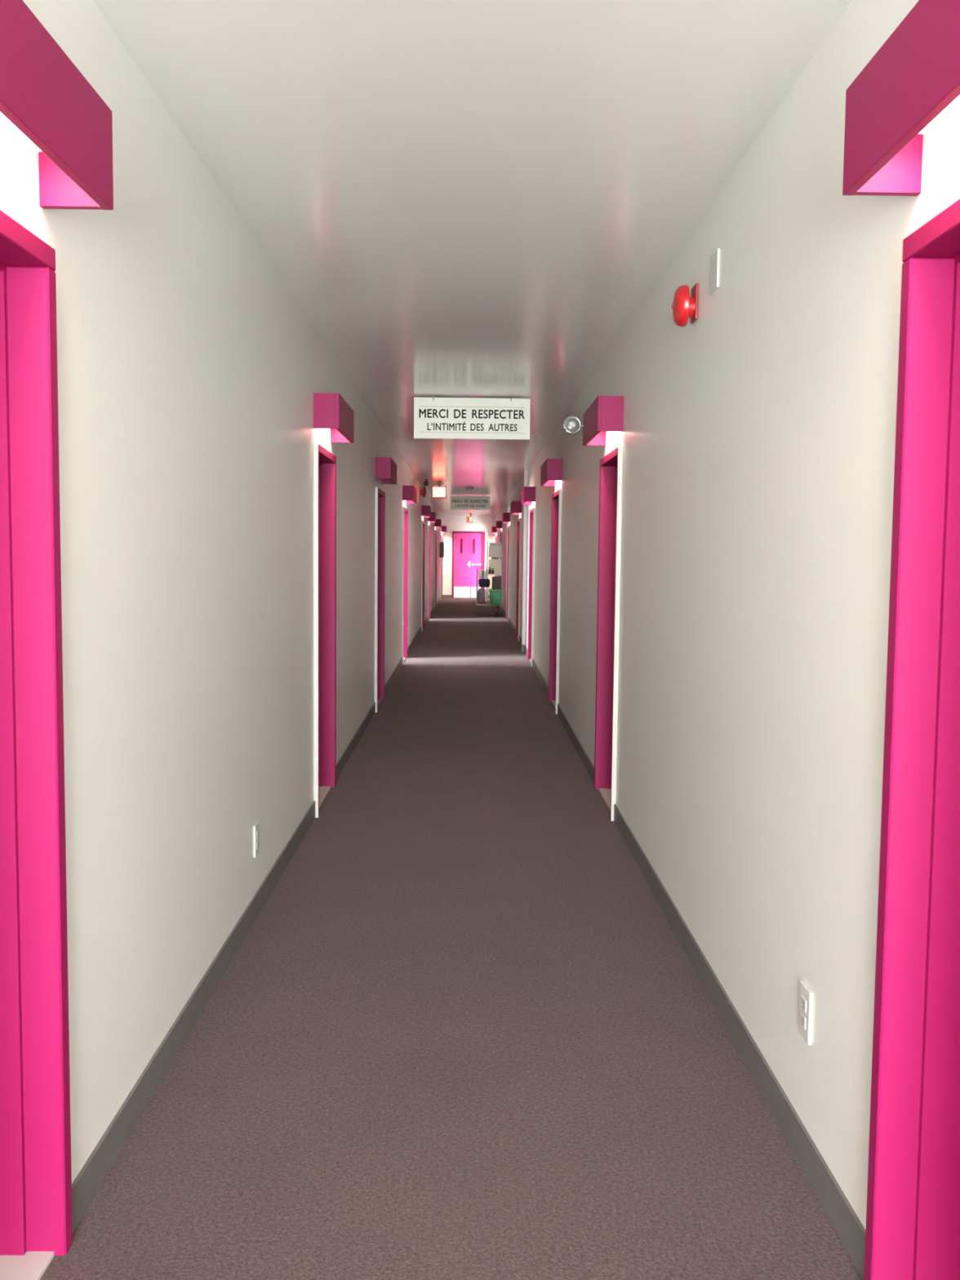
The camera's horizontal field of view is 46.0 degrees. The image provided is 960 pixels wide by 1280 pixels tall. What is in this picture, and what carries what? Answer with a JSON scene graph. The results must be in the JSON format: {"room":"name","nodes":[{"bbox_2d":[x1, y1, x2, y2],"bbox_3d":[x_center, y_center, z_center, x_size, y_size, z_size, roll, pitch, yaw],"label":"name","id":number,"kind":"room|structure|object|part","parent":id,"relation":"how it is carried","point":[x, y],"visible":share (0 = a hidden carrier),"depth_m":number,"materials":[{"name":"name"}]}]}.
{"room":"hotel corridor","nodes":[
{"label":"hotel corridor","id":0,"kind":"room"},
{"bbox_2d":[0,0,442,1183],"bbox_3d":[-0.991,-0.961,14.460,0.140,2.525,37.000,1,4,-1],"label":"wall","id":1,"kind":"structure","parent":0,"point":[189,371],"depth_m":3.00,"materials":[{"name":"paint"}]},
{"bbox_2d":[0,209,72,1279],"bbox_3d":[-0.914,0.272,1.699,0.267,1.915,0.885,1,4,-1],"label":"door","id":2,"kind":"structure","parent":1,"relation":"in","point":[36,1223],"depth_m":2.10,"materials":[{"name":"pink paint"}]},
{"bbox_2d":[0,0,113,209],"bbox_3d":[-0.726,-0.838,1.610,0.128,0.175,0.890,1,4,-1],"label":"sconce","id":3,"kind":"object","parent":1,"relation":"attached to","point":[46,100],"visible":1,"depth_m":1.80,"materials":[{"name":"pink paint"}]},
{"bbox_2d":[0,111,40,151],"bbox_3d":[-0.737,-0.845,1.609,0.083,0.040,0.740,1,4,-1],"label":"diffuser","id":4,"kind":"object","parent":3,"relation":"attached to","point":[2,117],"depth_m":1.89,"materials":[{"name":"white plastic"}]},
{"bbox_3d":[-0.740,-0.870,2.044,0.110,0.173,0.018,1,4,-1],"label":"panel","id":5,"kind":"part","parent":3,"relation":"part of","materials":[{"name":"pink paint"}]},
{"bbox_2d":[253,822,258,857],"bbox_3d":[-0.827,0.740,4.190,0.009,0.118,0.074,1,4,-1],"label":"wall outlet","id":6,"kind":"object","parent":1,"relation":"attached to","point":[256,825],"visible":1,"depth_m":4.17,"materials":[{"name":"plastic"}]},
{"bbox_2d":[71,596,441,1232],"bbox_3d":[-0.928,0.171,14.546,0.008,0.195,37.000,1,4,-1],"label":"baseboard","id":7,"kind":"structure","parent":1,"relation":"attached to","point":[96,1167],"depth_m":3.07,"materials":[{"name":"grey plastic"}]},
{"bbox_2d":[313,442,336,817],"bbox_3d":[-0.955,-0.061,6.109,0.267,1.914,0.790,1,4,-1],"label":"door","id":8,"kind":"structure","parent":1,"relation":"in","point":[324,462],"depth_m":6.43,"materials":[{"name":"pink paint"}]},
{"bbox_2d":[313,392,354,443],"bbox_3d":[-0.768,-1.168,5.985,0.128,0.175,0.725,1,4,-1],"label":"sconce","id":9,"kind":"object","parent":1,"relation":"attached to","point":[331,411],"visible":1,"depth_m":5.63,"materials":[{"name":"pink paint"}]},
{"bbox_3d":[-0.773,-1.141,5.632,0.110,0.173,0.018,1,4,-1],"label":"panel","id":10,"kind":"part","parent":9,"relation":"part of","materials":[{"name":"pink paint"}]},
{"bbox_3d":[-0.780,-1.194,6.337,0.110,0.173,0.018,1,4,-1],"label":"panel","id":11,"kind":"part","parent":9,"relation":"part of","materials":[{"name":"pink paint"}]},
{"bbox_2d":[374,487,385,712],"bbox_3d":[-0.991,-0.355,9.832,0.267,1.888,0.860,1,4,-1],"label":"door","id":12,"kind":"structure","parent":1,"relation":"in","point":[380,515],"depth_m":10.19,"materials":[{"name":"pink paint"}]},
{"bbox_2d":[375,457,396,484],"bbox_3d":[-0.803,-1.449,9.709,0.128,0.175,0.795,1,4,-1],"label":"sconce","id":13,"kind":"object","parent":1,"relation":"attached to","point":[385,467],"visible":1,"depth_m":9.31,"materials":[{"name":"pink paint"}]},
{"bbox_3d":[-0.808,-1.420,9.321,0.110,0.173,0.018,1,4,-1],"label":"panel","id":14,"kind":"part","parent":13,"relation":"part of","materials":[{"name":"pink paint"}]},
{"bbox_3d":[-0.816,-1.478,10.096,0.110,0.173,0.018,1,4,-1],"label":"panel","id":15,"kind":"part","parent":13,"relation":"part of","materials":[{"name":"pink paint"}]},
{"bbox_2d":[401,506,408,664],"bbox_3d":[-1.369,-0.661,13.647,0.951,1.860,0.860,1,4,-1],"label":"door","id":16,"kind":"structure","parent":1,"relation":"in","point":[405,511],"depth_m":14.00,"materials":[{"name":"pink paint"}]},
{"bbox_2d":[402,485,417,503],"bbox_3d":[-0.839,-1.737,13.528,0.128,0.175,0.795,1,4,-1],"label":"sconce","id":17,"kind":"object","parent":1,"relation":"attached to","point":[409,492],"visible":1,"depth_m":13.13,"materials":[{"name":"pink paint"}]},
{"bbox_3d":[-0.845,-1.708,13.140,0.110,0.173,0.018,1,4,-1],"label":"panel","id":18,"kind":"part","parent":17,"relation":"part of","materials":[{"name":"pink paint"}]},
{"bbox_3d":[-0.852,-1.766,13.915,0.110,0.173,0.018,1,4,-1],"label":"panel","id":19,"kind":"part","parent":17,"relation":"part of","materials":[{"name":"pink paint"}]},
{"bbox_2d":[421,520,425,631],"bbox_3d":[-1.077,-1.071,18.934,0.267,1.830,0.860,1,4,-1],"label":"door","id":20,"kind":"structure","parent":1,"relation":"in","point":[423,523],"depth_m":19.27,"materials":[{"name":"pink paint"}]},
{"bbox_2d":[420,486,426,497],"bbox_3d":[-0.894,-2.338,17.867,0.096,0.170,0.170,1,4,-1],"label":"bell","id":21,"kind":"object","parent":1,"relation":"attached to","point":[423,491],"visible":1,"depth_m":17.82,"materials":[{"name":"red metal"}]},
{"bbox_2d":[422,505,431,517],"bbox_3d":[-0.889,-2.136,18.813,0.128,0.175,0.795,1,4,-1],"label":"sconce","id":22,"kind":"object","parent":1,"relation":"attached to","point":[426,509],"visible":1,"depth_m":18.42,"materials":[{"name":"pink paint"}]},
{"bbox_3d":[-0.895,-2.107,18.425,0.110,0.173,0.018,1,4,-1],"label":"panel","id":23,"kind":"part","parent":22,"relation":"part of","materials":[{"name":"pink paint"}]},
{"bbox_2d":[427,524,431,621],"bbox_3d":[-1.446,-1.293,21.822,0.951,1.830,0.860,1,4,-1],"label":"door","id":24,"kind":"structure","parent":1,"relation":"in","point":[428,526],"depth_m":22.16,"materials":[{"name":"pink paint"}]},
{"bbox_2d":[427,511,435,522],"bbox_3d":[-0.917,-2.354,21.704,0.128,0.175,0.795,1,4,-1],"label":"sconce","id":25,"kind":"object","parent":1,"relation":"attached to","point":[433,519],"visible":0.84,"depth_m":21.31,"materials":[{"name":"pink paint"}]},
{"bbox_2d":[434,529,436,610],"bbox_3d":[-1.143,-1.602,25.963,0.267,1.829,0.860,1,4,-1],"label":"door","id":26,"kind":"structure","parent":1,"relation":"in","point":[435,544],"depth_m":25.60,"materials":[{"name":"pink paint"}]},
{"bbox_2d":[435,519,441,527],"bbox_3d":[-0.956,-2.666,25.842,0.128,0.175,0.795,1,4,-1],"label":"sconce","id":27,"kind":"object","parent":1,"relation":"attached to","point":[438,522],"visible":0.92,"depth_m":25.45,"materials":[{"name":"pink paint"}]},
{"bbox_3d":[-0.962,-2.637,25.455,0.110,0.173,0.018,1,4,-1],"label":"panel","id":28,"kind":"part","parent":27,"relation":"part of","materials":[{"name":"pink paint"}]},
{"bbox_2d":[440,534,443,598],"bbox_3d":[-1.202,-2.065,32.096,0.267,1.828,0.860,1,4,-1],"label":"door","id":29,"kind":"structure","parent":1,"relation":"in","point":[442,535],"depth_m":31.73,"materials":[{"name":"pink paint"}]},
{"bbox_2d":[440,542,444,557],"bbox_3d":[-1.012,-2.400,30.046,0.108,0.410,0.300,1,4,-1],"label":"upper cabinet","id":30,"kind":"object","parent":1,"relation":"attached to","point":[442,544],"visible":0.98,"depth_m":29.90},
{"bbox_2d":[441,525,446,533],"bbox_3d":[-1.014,-3.129,31.974,0.128,0.175,0.795,1,4,-1],"label":"sconce","id":31,"kind":"object","parent":1,"relation":"attached to","point":[443,527],"visible":1,"depth_m":31.58,"materials":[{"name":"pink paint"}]},
{"bbox_2d":[40,597,862,1279],"bbox_3d":[-0.163,0.205,14.656,1.822,0.087,37.200,1,4,-1],"label":"floor","id":32,"kind":"structure","parent":0,"point":[462,1033],"depth_m":3.00,"materials":[{"name":"carpet"}]},
{"bbox_2d":[475,568,502,617],"bbox_3d":[0.191,-0.994,23.570,0.535,0.974,0.950,1,4,-1],"label":"cart","id":33,"kind":"object","parent":32,"relation":"on","point":[495,607],"visible":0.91,"depth_m":23.13,"materials":[{"name":"black plastic"}]},
{"bbox_3d":[-0.054,-1.093,23.095,0.022,0.710,0.022,1,4,-1],"label":"post","id":34,"kind":"part","parent":33,"relation":"part of","materials":[{"name":"metal"}]},
{"bbox_3d":[-0.031,-0.635,23.174,0.070,0.144,0.070,1,4,-1],"label":"leg","id":35,"kind":"part","parent":33,"relation":"part of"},
{"bbox_2d":[477,587,485,603],"bbox_3d":[0.041,-0.914,23.318,0.195,0.314,0.376,1,4,-1],"label":"laundry bag","id":36,"kind":"object","parent":33,"relation":"on","point":[481,593],"visible":0.87,"depth_m":23.16,"materials":[{"name":"grey fabric"}]},
{"bbox_2d":[478,578,489,587],"bbox_3d":[0.086,-1.176,23.314,0.241,0.186,0.389,1,4,-1],"label":"cloth bundle","id":37,"kind":"object","parent":36,"relation":"on","point":[484,583],"visible":1,"depth_m":23.16,"materials":[{"name":"black fabric"}]},
{"bbox_3d":[0.066,-1.285,23.281,0.193,0.018,0.300,1,4,-1],"label":"caddy","id":38,"kind":"object","parent":37,"relation":"on","visible":0},
{"bbox_2d":[478,567,481,577],"bbox_3d":[0.005,-1.387,23.162,0.060,0.200,0.080,1,4,-1],"label":"spray bottle","id":39,"kind":"object","parent":38,"relation":"on","point":[480,570],"visible":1,"depth_m":23.15,"materials":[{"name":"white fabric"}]},
{"bbox_2d":[481,568,484,577],"bbox_3d":[0.070,-1.370,23.154,0.060,0.170,0.080,1,4,-1],"label":"spray bottle","id":40,"kind":"object","parent":38,"relation":"on","point":[483,571],"visible":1,"depth_m":23.14,"materials":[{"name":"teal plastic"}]},
{"bbox_2d":[484,588,488,601],"bbox_3d":[0.134,-0.917,23.073,0.077,0.274,0.053,1,4,-1],"label":"rag","id":41,"kind":"object","parent":33,"relation":"hanging from","point":[486,589],"visible":1,"depth_m":23.05,"materials":[{"name":"fabric"}]},
{"bbox_2d":[484,539,488,603],"bbox_3d":[0.144,-1.430,23.521,0.080,1.318,0.030,1,4,-1],"label":"mop","id":42,"kind":"object","parent":33,"relation":"on","point":[486,540],"visible":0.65,"depth_m":23.49,"materials":[{"name":"white fabric"}]},
{"bbox_3d":[0.146,-1.454,23.520,0.022,1.270,0.022,1,4,-1],"label":"handle","id":43,"kind":"part","parent":42,"relation":"part of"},
{"bbox_2d":[488,559,502,573],"bbox_3d":[0.306,-1.522,23.331,0.270,0.303,0.370,1,4,-1],"label":"cardboard box","id":44,"kind":"object","parent":33,"relation":"on","point":[496,564],"visible":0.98,"depth_m":23.15,"materials":[{"name":"beige cardboard"}]},
{"bbox_2d":[488,542,502,559],"bbox_3d":[0.317,-1.840,23.302,0.285,0.335,0.380,1,4,-1],"label":"cardboard box","id":45,"kind":"object","parent":44,"relation":"on","point":[495,549],"visible":1,"depth_m":23.12,"materials":[{"name":"beige cardboard"}]},
{"bbox_3d":[0.321,-1.974,23.292,0.240,0.065,0.340,1,4,-1],"label":"lid","id":46,"kind":"part","parent":45,"relation":"part of","materials":[{"name":"white cardboard"}]},
{"bbox_2d":[487,573,502,575],"bbox_3d":[0.315,-1.369,23.543,0.295,0.030,0.950,1,4,-1],"label":"shelf","id":47,"kind":"object","parent":33,"relation":"attached to","point":[501,574],"depth_m":23.07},
{"bbox_2d":[488,589,502,604],"bbox_3d":[0.314,-0.871,22.993,0.270,0.320,0.218,1,4,-1],"label":"bin","id":48,"kind":"object","parent":33,"relation":"hanging from","point":[495,594],"visible":1,"depth_m":22.90,"materials":[{"name":"plastic"}]},
{"bbox_3d":[0.317,-0.632,23.177,0.085,0.144,0.070,1,4,-1],"label":"leg","id":49,"kind":"part","parent":33,"relation":"part of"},
{"bbox_2d":[492,577,501,588],"bbox_3d":[0.339,-1.177,23.260,0.180,0.240,0.344,1,4,-1],"label":"crate","id":50,"kind":"object","parent":33,"relation":"on","point":[496,581],"visible":1,"depth_m":23.09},
{"bbox_3d":[0.445,-1.028,23.125,0.022,0.585,0.022,1,4,-1],"label":"post","id":51,"kind":"part","parent":33,"relation":"part of","materials":[{"name":"silver metal"}]},
{"bbox_2d":[442,515,495,595],"bbox_3d":[-0.325,-2.351,32.985,1.822,2.525,0.140,1,4,-1],"label":"wall","id":52,"kind":"structure","parent":0,"point":[453,523],"depth_m":32.86,"materials":[{"name":"paint"}]},
{"bbox_2d":[442,595,489,598],"bbox_3d":[-0.336,-1.257,32.992,1.542,0.110,0.010,1,4,-1],"label":"baseboard","id":53,"kind":"structure","parent":52,"relation":"attached to","point":[443,596],"depth_m":32.98,"materials":[{"name":"grey plastic"}]},
{"bbox_2d":[451,531,484,598],"bbox_3d":[-0.338,-2.190,32.965,0.955,1.933,0.165,1,4,-1],"label":"door","id":54,"kind":"structure","parent":52,"relation":"in","point":[468,548],"depth_m":32.95,"materials":[{"name":"pink paint"}]},
{"bbox_3d":[-0.545,-2.735,32.934,0.064,0.425,0.010,1,4,-1],"label":"pane","id":55,"kind":"part","parent":54,"relation":"part of","materials":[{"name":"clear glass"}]},
{"bbox_3d":[-0.524,-1.399,33.012,0.464,0.310,0.006,1,4,-1],"label":"kick plate","id":56,"kind":"part","parent":54,"relation":"part of","materials":[{"name":"metal"}]},
{"bbox_3d":[-0.180,-2.732,32.938,0.064,0.425,0.010,1,4,-1],"label":"pane","id":57,"kind":"part","parent":54,"relation":"part of","materials":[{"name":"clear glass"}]},
{"bbox_3d":[-0.109,-1.395,33.016,0.294,0.310,0.006,1,4,-1],"label":"kick plate","id":58,"kind":"part","parent":54,"relation":"part of","materials":[{"name":"metal"}]},
{"bbox_2d":[93,0,851,515],"bbox_3d":[-0.137,-2.269,14.470,1.822,0.100,37.200,1,4,-1],"label":"ceiling","id":59,"kind":"structure","parent":0,"point":[460,198],"depth_m":3.19,"materials":[{"name":"paint"}]},
{"bbox_2d":[423,479,428,486],"bbox_3d":[-0.811,-2.372,17.073,0.080,0.100,0.080,1,4,-1],"label":"lamp","id":60,"kind":"object","parent":59,"relation":"hanging from","point":[426,482],"visible":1,"depth_m":17.04,"materials":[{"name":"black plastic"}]},
{"bbox_2d":[431,481,446,498],"bbox_3d":[-0.631,-2.323,17.502,0.225,0.260,0.089,1,4,-1],"label":"exit sign","id":61,"kind":"object","parent":59,"relation":"hanging from","point":[438,491],"visible":1,"depth_m":17.47,"materials":[{"name":"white plastic"}]},
{"bbox_2d":[466,513,472,522],"bbox_3d":[-0.287,-3.349,31.067,0.165,0.245,0.089,1,4,-1],"label":"exit sign","id":62,"kind":"object","parent":59,"relation":"hanging from","point":[469,519],"visible":1,"depth_m":31.04,"materials":[{"name":"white plastic"}]},
{"bbox_2d":[450,495,489,510],"bbox_3d":[-0.184,-2.610,21.469,0.745,0.274,0.018,1,4,-1],"label":"hanging sign","id":63,"kind":"object","parent":59,"relation":"hanging from","point":[457,502],"visible":1,"depth_m":21.46,"materials":[{"name":"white plastic"}]},
{"bbox_2d":[466,486,474,489],"bbox_3d":[-0.168,-2.527,18.863,0.140,0.047,0.140,1,4,-1],"label":"smoke detector","id":64,"kind":"object","parent":59,"relation":"attached to","point":[467,487],"visible":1,"depth_m":18.81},
{"bbox_2d":[413,395,530,439],"bbox_3d":[-0.057,-1.584,8.059,0.828,0.301,0.018,1,4,-1],"label":"hanging sign","id":65,"kind":"object","parent":59,"relation":"hanging from","point":[442,418],"visible":1,"depth_m":8.05,"materials":[{"name":"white plastic"}]},
{"bbox_2d":[495,0,959,1230],"bbox_3d":[0.691,-0.945,14.477,0.140,2.525,37.000,1,4,-1],"label":"wall","id":66,"kind":"structure","parent":0,"point":[757,438],"depth_m":2.85,"materials":[{"name":"paint"}]},
{"bbox_2d":[491,526,496,533],"bbox_3d":[0.400,-3.115,31.989,0.128,0.175,0.795,1,4,-1],"label":"sconce","id":67,"kind":"object","parent":66,"relation":"attached to","point":[493,528],"visible":0.91,"depth_m":31.60,"materials":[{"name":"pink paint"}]},
{"bbox_2d":[495,520,502,528],"bbox_3d":[0.449,-2.720,26.754,0.128,0.175,0.795,1,4,-1],"label":"sconce","id":68,"kind":"object","parent":66,"relation":"attached to","point":[499,523],"visible":0.99,"depth_m":26.36,"materials":[{"name":"pink paint"}]},
{"bbox_3d":[0.462,-2.691,26.367,0.110,0.173,0.018,1,4,-1],"label":"panel","id":69,"kind":"part","parent":68,"relation":"part of","materials":[{"name":"pink paint"}]},
{"bbox_2d":[499,531,502,608],"bbox_3d":[0.613,-1.653,26.879,0.267,1.829,0.860,1,4,-1],"label":"door","id":70,"kind":"structure","parent":66,"relation":"in","point":[500,531],"depth_m":26.51,"materials":[{"name":"pink paint"}]},
{"bbox_2d":[502,512,510,523],"bbox_3d":[0.498,-2.333,21.619,0.128,0.175,0.795,1,4,-1],"label":"sconce","id":71,"kind":"object","parent":66,"relation":"attached to","point":[505,516],"visible":1,"depth_m":21.22,"materials":[{"name":"pink paint"}]},
{"bbox_3d":[0.510,-2.303,21.232,0.110,0.173,0.018,1,4,-1],"label":"panel","id":72,"kind":"part","parent":71,"relation":"part of","materials":[{"name":"pink paint"}]},
{"bbox_2d":[506,525,510,622],"bbox_3d":[0.662,-1.265,21.744,0.267,1.830,0.860,1,4,-1],"label":"door","id":73,"kind":"structure","parent":66,"relation":"in","point":[508,526],"depth_m":22.07,"materials":[{"name":"pink paint"}]},
{"bbox_2d":[511,501,521,515],"bbox_3d":[0.541,-1.987,17.032,0.128,0.175,0.795,1,4,-1],"label":"sconce","id":74,"kind":"object","parent":66,"relation":"attached to","point":[516,506],"visible":1,"depth_m":16.64,"materials":[{"name":"pink paint"}]},
{"bbox_3d":[0.554,-1.957,16.645,0.110,0.173,0.018,1,4,-1],"label":"panel","id":75,"kind":"part","parent":74,"relation":"part of","materials":[{"name":"pink paint"}]},
{"bbox_2d":[515,517,520,641],"bbox_3d":[0.705,-0.916,17.157,0.267,1.836,0.860,1,4,-1],"label":"door","id":76,"kind":"structure","parent":66,"relation":"in","point":[518,540],"depth_m":17.50,"materials":[{"name":"pink paint"}]},
{"bbox_2d":[521,470,527,644],"bbox_3d":[0.594,-1.022,15.147,0.042,2.475,0.250,1,4,-1],"label":"pilaster","id":77,"kind":"object","parent":66,"relation":"attached to","point":[525,472],"visible":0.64,"depth_m":15.04,"materials":[{"name":"paint"}]},
{"bbox_2d":[520,486,535,504],"bbox_3d":[0.575,-1.719,13.492,0.128,0.175,0.795,1,4,-1],"label":"sconce","id":78,"kind":"object","parent":66,"relation":"attached to","point":[528,493],"visible":1,"depth_m":13.10,"materials":[{"name":"pink paint"}]},
{"bbox_3d":[0.588,-1.690,13.105,0.110,0.173,0.018,1,4,-1],"label":"panel","id":79,"kind":"part","parent":78,"relation":"part of","materials":[{"name":"pink paint"}]},
{"bbox_2d":[527,507,535,666],"bbox_3d":[0.739,-0.636,13.618,0.267,1.861,0.860,1,4,-1],"label":"door","id":80,"kind":"structure","parent":66,"relation":"in","point":[532,513],"depth_m":13.97,"materials":[{"name":"pink paint"}]},
{"bbox_2d":[540,458,562,486],"bbox_3d":[0.611,-1.435,9.723,0.128,0.175,0.795,1,4,-1],"label":"sconce","id":81,"kind":"object","parent":66,"relation":"attached to","point":[551,470],"visible":1,"depth_m":9.33,"materials":[{"name":"pink paint"}]},
{"bbox_3d":[0.616,-1.464,10.111,0.110,0.173,0.018,1,4,-1],"label":"panel","id":82,"kind":"part","parent":81,"relation":"part of","materials":[{"name":"pink paint"}]},
{"bbox_3d":[0.623,-1.406,9.336,0.110,0.173,0.018,1,4,-1],"label":"panel","id":83,"kind":"part","parent":81,"relation":"part of","materials":[{"name":"pink paint"}]},
{"bbox_2d":[548,488,561,714],"bbox_3d":[0.774,-0.338,9.850,0.267,1.888,0.860,1,4,-1],"label":"door","id":84,"kind":"structure","parent":66,"relation":"in","point":[556,525],"depth_m":10.21,"materials":[{"name":"pink paint"}]},
{"bbox_2d":[562,414,582,435],"bbox_3d":[0.621,-1.422,7.502,0.152,0.128,0.127,1,4,-1],"label":"lamp","id":85,"kind":"object","parent":66,"relation":"attached to","point":[572,424],"visible":0.87,"depth_m":7.46,"materials":[{"name":"white paint"}]},
{"bbox_3d":[0.610,-1.418,7.446,0.048,0.048,0.014,1,4,-1],"label":"bulb","id":86,"kind":"part","parent":85,"relation":"part of","materials":[{"name":"white glass"}]},
{"bbox_2d":[582,395,623,445],"bbox_3d":[0.646,-1.153,5.989,0.128,0.175,0.745,1,4,-1],"label":"sconce","id":87,"kind":"object","parent":66,"relation":"attached to","point":[605,414],"visible":1,"depth_m":5.62,"materials":[{"name":"pink paint"}]},
{"bbox_3d":[0.652,-1.180,6.352,0.110,0.173,0.018,1,4,-1],"label":"panel","id":88,"kind":"part","parent":87,"relation":"part of","materials":[{"name":"pink paint"}]},
{"bbox_3d":[0.658,-1.126,5.627,0.110,0.173,0.018,1,4,-1],"label":"panel","id":89,"kind":"part","parent":87,"relation":"part of","materials":[{"name":"pink paint"}]},
{"bbox_2d":[594,445,622,821],"bbox_3d":[0.809,-0.043,6.117,0.267,1.914,0.810,1,4,-1],"label":"door","id":90,"kind":"structure","parent":66,"relation":"in","point":[611,468],"depth_m":6.45,"materials":[{"name":"pink paint"}]},
{"bbox_2d":[501,605,866,1279],"bbox_3d":[0.584,0.186,14.562,0.052,0.195,37.000,1,4,-1],"label":"baseboard","id":91,"kind":"structure","parent":66,"relation":"attached to","point":[846,1224],"depth_m":2.91,"materials":[{"name":"grey plastic"}]},
{"bbox_2d":[671,283,698,326],"bbox_3d":[0.691,-1.132,3.832,0.081,0.136,0.136,1,4,-1],"label":"bell","id":92,"kind":"object","parent":66,"relation":"attached to","point":[684,307],"visible":1,"depth_m":3.79,"materials":[{"name":"red metal"}]},
{"bbox_3d":[0.727,-1.140,3.832,0.010,0.117,0.084,1,4,-1],"label":"plate","id":93,"kind":"part","parent":92,"relation":"part of","materials":[{"name":"red metal"}]},
{"bbox_2d":[708,248,719,295],"bbox_3d":[0.731,-1.148,3.531,0.009,0.117,0.115,1,4,-1],"label":"blank plate","id":94,"kind":"object","parent":66,"relation":"attached to","point":[714,259],"visible":1,"depth_m":3.51,"materials":[{"name":"plastic"}]},
{"bbox_2d":[798,980,812,1044],"bbox_3d":[0.722,0.827,2.511,0.009,0.118,0.074,1,4,-1],"label":"wall outlet","id":95,"kind":"object","parent":66,"relation":"attached to","point":[806,994],"visible":1,"depth_m":2.50,"materials":[{"name":"plastic"}]},
{"bbox_2d":[800,1012,805,1029],"bbox_3d":[0.718,0.847,2.513,0.002,0.027,0.033,1,4,-1],"label":"socket","id":96,"kind":"object","parent":95,"relation":"attached to","point":[802,1014],"depth_m":2.51,"materials":[{"name":"white plastic"}]},
{"bbox_2d":[800,995,806,1012],"bbox_3d":[0.718,0.808,2.510,0.002,0.027,0.033,1,4,-1],"label":"socket","id":97,"kind":"object","parent":95,"relation":"attached to","point":[803,997],"depth_m":2.51,"materials":[{"name":"white plastic"}]},
{"bbox_2d":[842,0,959,195],"bbox_3d":[0.688,-0.819,1.554,0.128,0.175,0.750,1,4,-1],"label":"sconce","id":98,"kind":"object","parent":66,"relation":"attached to","point":[911,85],"visible":1,"depth_m":1.71,"materials":[{"name":"pink paint"}]},
{"bbox_3d":[0.694,-0.846,1.919,0.110,0.173,0.018,1,4,-1],"label":"panel","id":99,"kind":"part","parent":98,"relation":"part of","materials":[{"name":"pink paint"}]},
{"bbox_2d":[918,95,959,133],"bbox_3d":[0.699,-0.826,1.554,0.083,0.040,0.600,1,4,-1],"label":"diffuser","id":100,"kind":"object","parent":98,"relation":"attached to","point":[955,104],"depth_m":1.78,"materials":[{"name":"white plastic"}]},
{"bbox_2d":[863,198,959,1279],"bbox_3d":[0.852,0.294,1.647,0.267,1.915,0.745,1,4,-1],"label":"door","id":101,"kind":"structure","parent":66,"relation":"in","point":[913,1231],"depth_m":1.98,"materials":[{"name":"pink paint"}]}
]}

